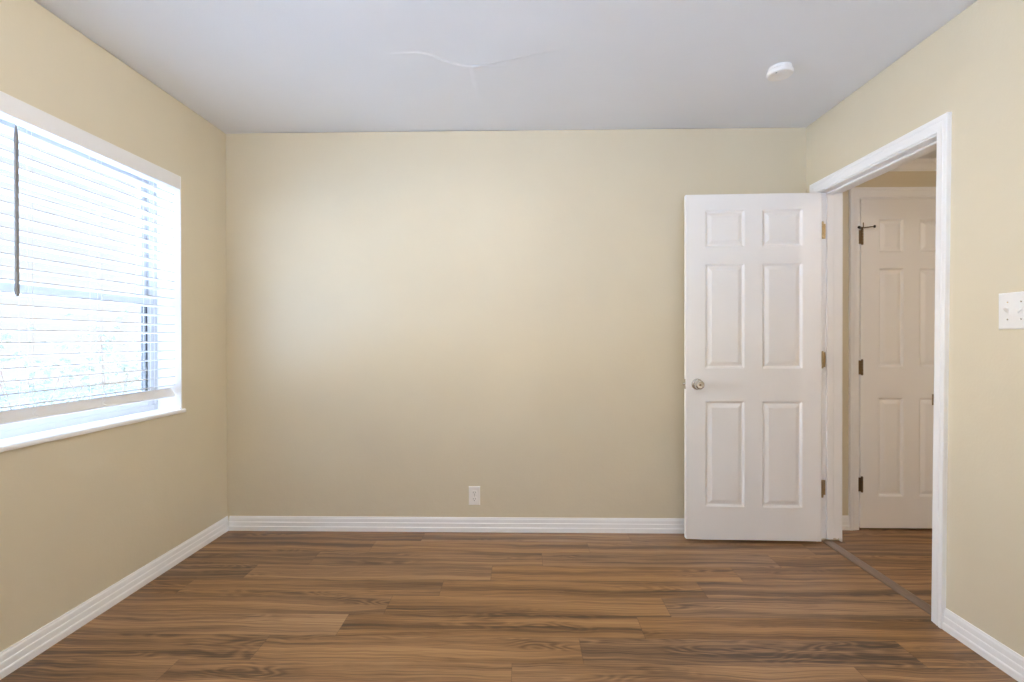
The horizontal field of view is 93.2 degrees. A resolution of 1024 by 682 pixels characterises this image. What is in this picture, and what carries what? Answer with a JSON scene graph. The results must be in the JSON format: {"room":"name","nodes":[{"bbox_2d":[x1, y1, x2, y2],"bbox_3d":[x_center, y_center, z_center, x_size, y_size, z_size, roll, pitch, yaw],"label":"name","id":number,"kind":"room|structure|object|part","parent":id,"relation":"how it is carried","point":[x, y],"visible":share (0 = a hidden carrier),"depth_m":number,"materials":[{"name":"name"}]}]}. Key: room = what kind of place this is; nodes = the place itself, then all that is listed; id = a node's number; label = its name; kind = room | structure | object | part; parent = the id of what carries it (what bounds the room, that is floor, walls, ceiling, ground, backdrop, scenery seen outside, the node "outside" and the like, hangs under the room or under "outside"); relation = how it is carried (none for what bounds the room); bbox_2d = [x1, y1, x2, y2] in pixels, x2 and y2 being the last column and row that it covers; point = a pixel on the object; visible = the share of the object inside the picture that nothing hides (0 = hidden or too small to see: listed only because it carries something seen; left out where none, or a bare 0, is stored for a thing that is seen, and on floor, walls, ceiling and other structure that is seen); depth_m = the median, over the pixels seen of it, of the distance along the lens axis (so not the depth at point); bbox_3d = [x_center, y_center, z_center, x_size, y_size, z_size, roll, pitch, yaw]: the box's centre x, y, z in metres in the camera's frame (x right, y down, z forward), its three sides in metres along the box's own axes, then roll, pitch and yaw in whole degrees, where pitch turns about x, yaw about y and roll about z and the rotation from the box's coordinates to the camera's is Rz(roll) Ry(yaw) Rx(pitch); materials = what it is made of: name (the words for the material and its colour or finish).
{"room":"empty bedroom","nodes":[
{"label":"empty bedroom","id":0,"kind":"room"},
{"bbox_2d":[0,0,226,651],"bbox_3d":[-1.896,-0.022,1.043,0.205,2.486,4.110,0,0,1],"label":"wall","id":1,"kind":"structure","parent":0,"point":[80,514],"depth_m":2.16,"materials":[{"name":"beige paint"}]},
{"bbox_2d":[0,91,185,451],"bbox_3d":[-1.872,-0.243,1.828,0.212,1.257,1.543,0,0,1],"label":"window","id":2,"kind":"structure","parent":1,"relation":"in","point":[13,436],"depth_m":2.52,"materials":[{"name":"white plastic"}]},
{"bbox_3d":[-1.955,-0.514,1.835,0.030,0.659,1.443,0,0,1],"label":"sash","id":3,"kind":"part","parent":2,"relation":"part of","materials":[{"name":"white plastic"}]},
{"bbox_3d":[-1.922,0.055,1.836,0.030,0.569,1.443,0,0,1],"label":"sash","id":4,"kind":"part","parent":2,"relation":"part of","materials":[{"name":"white plastic"}]},
{"bbox_2d":[0,91,179,425],"bbox_3d":[-1.814,-0.286,1.833,0.078,1.168,1.479,0,0,1],"label":"window blind","id":5,"kind":"object","parent":2,"relation":"attached to","point":[13,110],"visible":1,"depth_m":2.00,"materials":[{"name":"white plastic"}]},
{"bbox_3d":[-1.817,-0.265,1.814,0.069,1.101,0.020,0,0,1],"label":"ladder cord","id":6,"kind":"part","parent":5,"relation":"part of","materials":[{"name":"white fabric"}]},
{"bbox_3d":[-1.815,0.275,1.837,0.037,0.048,1.459,0,0,1],"label":"rail","id":7,"kind":"part","parent":5,"relation":"part of","materials":[{"name":"white plastic"}]},
{"bbox_3d":[-1.811,-0.266,2.114,0.069,1.101,0.020,0,0,1],"label":"ladder cord","id":8,"kind":"part","parent":5,"relation":"part of","materials":[{"name":"white fabric"}]},
{"bbox_3d":[-1.805,-0.267,2.414,0.069,1.101,0.020,0,0,1],"label":"ladder cord","id":9,"kind":"part","parent":5,"relation":"part of","materials":[{"name":"white fabric"}]},
{"bbox_3d":[-1.844,0.376,1.830,0.157,0.020,1.543,0,0,1],"label":"sill","id":10,"kind":"part","parent":2,"relation":"part of","materials":[{"name":"white paint"}]},
{"bbox_2d":[0,516,228,679],"bbox_3d":[-1.785,1.128,0.986,0.016,0.086,3.990,0,0,1],"label":"baseboard","id":11,"kind":"structure","parent":1,"relation":"attached to","point":[34,644],"depth_m":2.06,"materials":[{"name":"white paint"}]},
{"bbox_2d":[34,0,976,133],"bbox_3d":[-0.082,-1.317,0.941,3.731,0.108,4.110,0,0,1],"label":"ceiling","id":12,"kind":"structure","parent":0,"point":[243,66],"depth_m":2.17,"materials":[{"name":"paint"}]},
{"bbox_2d":[766,62,793,80],"bbox_3d":[1.256,-1.262,2.270,0.112,0.040,0.112,0,0,1],"label":"smoke detector","id":13,"kind":"object","parent":12,"relation":"attached to","point":[783,70],"visible":1,"depth_m":2.24,"materials":[{"name":"white plastic"}]},
{"bbox_2d":[0,527,1017,681],"bbox_3d":[0.558,1.192,0.914,5.024,0.050,4.350,0,0,1],"label":"floor","id":14,"kind":"structure","parent":0,"point":[246,606],"depth_m":2.08,"materials":[{"name":"brown wood"}]},
{"bbox_2d":[822,540,930,614],"bbox_3d":[1.806,1.153,2.401,0.056,0.011,0.772,0,0,1],"label":"transition strip","id":15,"kind":"object","parent":14,"relation":"on","point":[917,601],"visible":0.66,"depth_m":2.35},
{"bbox_2d":[226,128,805,518],"bbox_3d":[0.006,-0.034,3.000,3.521,2.486,0.120,0,0,1],"label":"wall","id":16,"kind":"structure","parent":0,"point":[415,320],"depth_m":2.95,"materials":[{"name":"beige paint"}]},
{"bbox_2d":[228,516,683,533],"bbox_3d":[0.015,1.117,2.938,3.506,0.086,0.016,0,0,1],"label":"baseboard","id":17,"kind":"structure","parent":16,"relation":"attached to","point":[236,523],"depth_m":2.94,"materials":[{"name":"white paint"}]},
{"bbox_2d":[469,486,479,504],"bbox_3d":[-0.229,0.942,2.945,0.070,0.114,0.008,0,0,1],"label":"wall outlet","id":18,"kind":"object","parent":16,"relation":"attached to","point":[474,491],"visible":1,"depth_m":2.94,"materials":[{"name":"white plastic"}]},
{"bbox_2d":[842,171,935,514],"bbox_3d":[2.455,0.020,3.017,1.112,2.370,0.120,0,0,1],"label":"wall","id":19,"kind":"structure","parent":0,"point":[894,178],"depth_m":2.96,"materials":[{"name":"beige paint"}]},
{"bbox_2d":[842,515,849,529],"bbox_3d":[1.985,1.113,2.963,0.172,0.086,0.016,0,0,1],"label":"baseboard","id":20,"kind":"structure","parent":19,"relation":"attached to","point":[845,518],"depth_m":2.96,"materials":[{"name":"white paint"}]},
{"bbox_2d":[848,187,935,530],"bbox_3d":[2.436,0.109,2.998,0.748,2.091,0.118,0,0,1],"label":"door frame","id":21,"kind":"structure","parent":19,"relation":"attached to","point":[856,193],"depth_m":2.95,"materials":[{"name":"white paint"}]},
{"bbox_2d":[857,199,935,527],"bbox_3d":[2.416,0.139,2.941,0.649,2.012,0.090,0,0,1],"label":"door","id":22,"kind":"structure","parent":19,"relation":"in","point":[897,237],"depth_m":2.96,"materials":[{"name":"white paint"}]},
{"bbox_2d":[889,159,935,171],"bbox_3d":[2.451,-1.065,2.929,1.112,0.060,0.046,0,0,1],"label":"trim","id":23,"kind":"structure","parent":19,"relation":"attached to","point":[917,164],"depth_m":2.93,"materials":[{"name":"white paint"}]},
{"bbox_2d":[806,0,1023,656],"bbox_3d":[1.792,-0.028,0.969,0.131,2.486,4.110,0,0,1],"label":"wall","id":24,"kind":"structure","parent":0,"point":[971,68],"depth_m":1.81,"materials":[{"name":"beige paint"}]},
{"bbox_2d":[683,193,825,541],"bbox_3d":[1.394,0.151,2.779,0.811,1.982,0.146,0,0,3],"label":"door","id":25,"kind":"structure","parent":24,"relation":"in","point":[754,357],"depth_m":2.76,"materials":[{"name":"white paint"}]},
{"bbox_3d":[1.062,0.248,2.752,0.065,0.065,0.056,0,0,3],"label":"knob","id":26,"kind":"part","parent":25,"relation":"part of","materials":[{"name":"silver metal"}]},
{"bbox_2d":[809,112,951,628],"bbox_3d":[1.821,0.124,2.384,0.168,2.070,0.925,0,0,1],"label":"door frame","id":27,"kind":"structure","parent":24,"relation":"attached to","point":[936,134],"depth_m":2.24,"materials":[{"name":"white paint"}]},
{"bbox_3d":[1.895,0.123,2.389,0.018,2.070,0.913,0,0,1],"label":"hall casing","id":28,"kind":"part","parent":27,"relation":"part of","materials":[{"name":"white paint"}]},
{"bbox_2d":[942,608,1023,681],"bbox_3d":[1.710,1.125,0.435,0.016,0.086,3.028,0,0,1],"label":"baseboard","id":29,"kind":"structure","parent":24,"relation":"attached to","point":[1010,662],"depth_m":1.77,"materials":[{"name":"white paint"}]},
{"bbox_2d":[999,291,1023,328],"bbox_3d":[1.730,-0.105,1.671,0.020,0.128,0.116,0,0,1],"label":"light switch","id":30,"kind":"object","parent":24,"relation":"attached to","point":[1011,305],"visible":1,"depth_m":1.68,"materials":[{"name":"white plastic"}]},
{"bbox_2d":[917,150,936,158],"bbox_3d":[2.411,-1.116,0.925,1.112,0.060,4.055,0,0,1],"label":"ceiling","id":31,"kind":"structure","parent":0,"point":[932,155],"depth_m":2.87,"materials":[{"name":"paint"}]},
{"label":"outside","id":32,"kind":"structure","parent":0,"visible":0},
{"bbox_2d":[0,387,139,410],"bbox_3d":[-1.987,1.544,0.547,28.000,0.100,29.000,0,0,1],"label":"ground","id":33,"kind":"structure","parent":32,"point":[14,398],"depth_m":13.19,"materials":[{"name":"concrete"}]},
{"bbox_2d":[0,321,122,410],"bbox_3d":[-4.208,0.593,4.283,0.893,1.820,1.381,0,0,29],"label":"shrub","id":34,"kind":"object","parent":33,"relation":"on","point":[6,336],"visible":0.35,"depth_m":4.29,"materials":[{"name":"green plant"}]},
{"bbox_3d":[-4.173,0.786,4.271,0.396,1.434,0.592,0,0,40],"label":"stem","id":35,"kind":"part","parent":34,"relation":"part of","materials":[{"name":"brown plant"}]},
{"bbox_2d":[30,309,140,401],"bbox_3d":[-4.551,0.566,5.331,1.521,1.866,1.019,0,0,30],"label":"shrub","id":36,"kind":"object","parent":33,"relation":"on","point":[99,359],"visible":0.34,"depth_m":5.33,"materials":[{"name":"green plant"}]},
{"bbox_3d":[-4.446,0.694,5.285,0.699,1.609,0.356,0,0,18],"label":"stem","id":37,"kind":"part","parent":36,"relation":"part of","materials":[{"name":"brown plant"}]}
]}

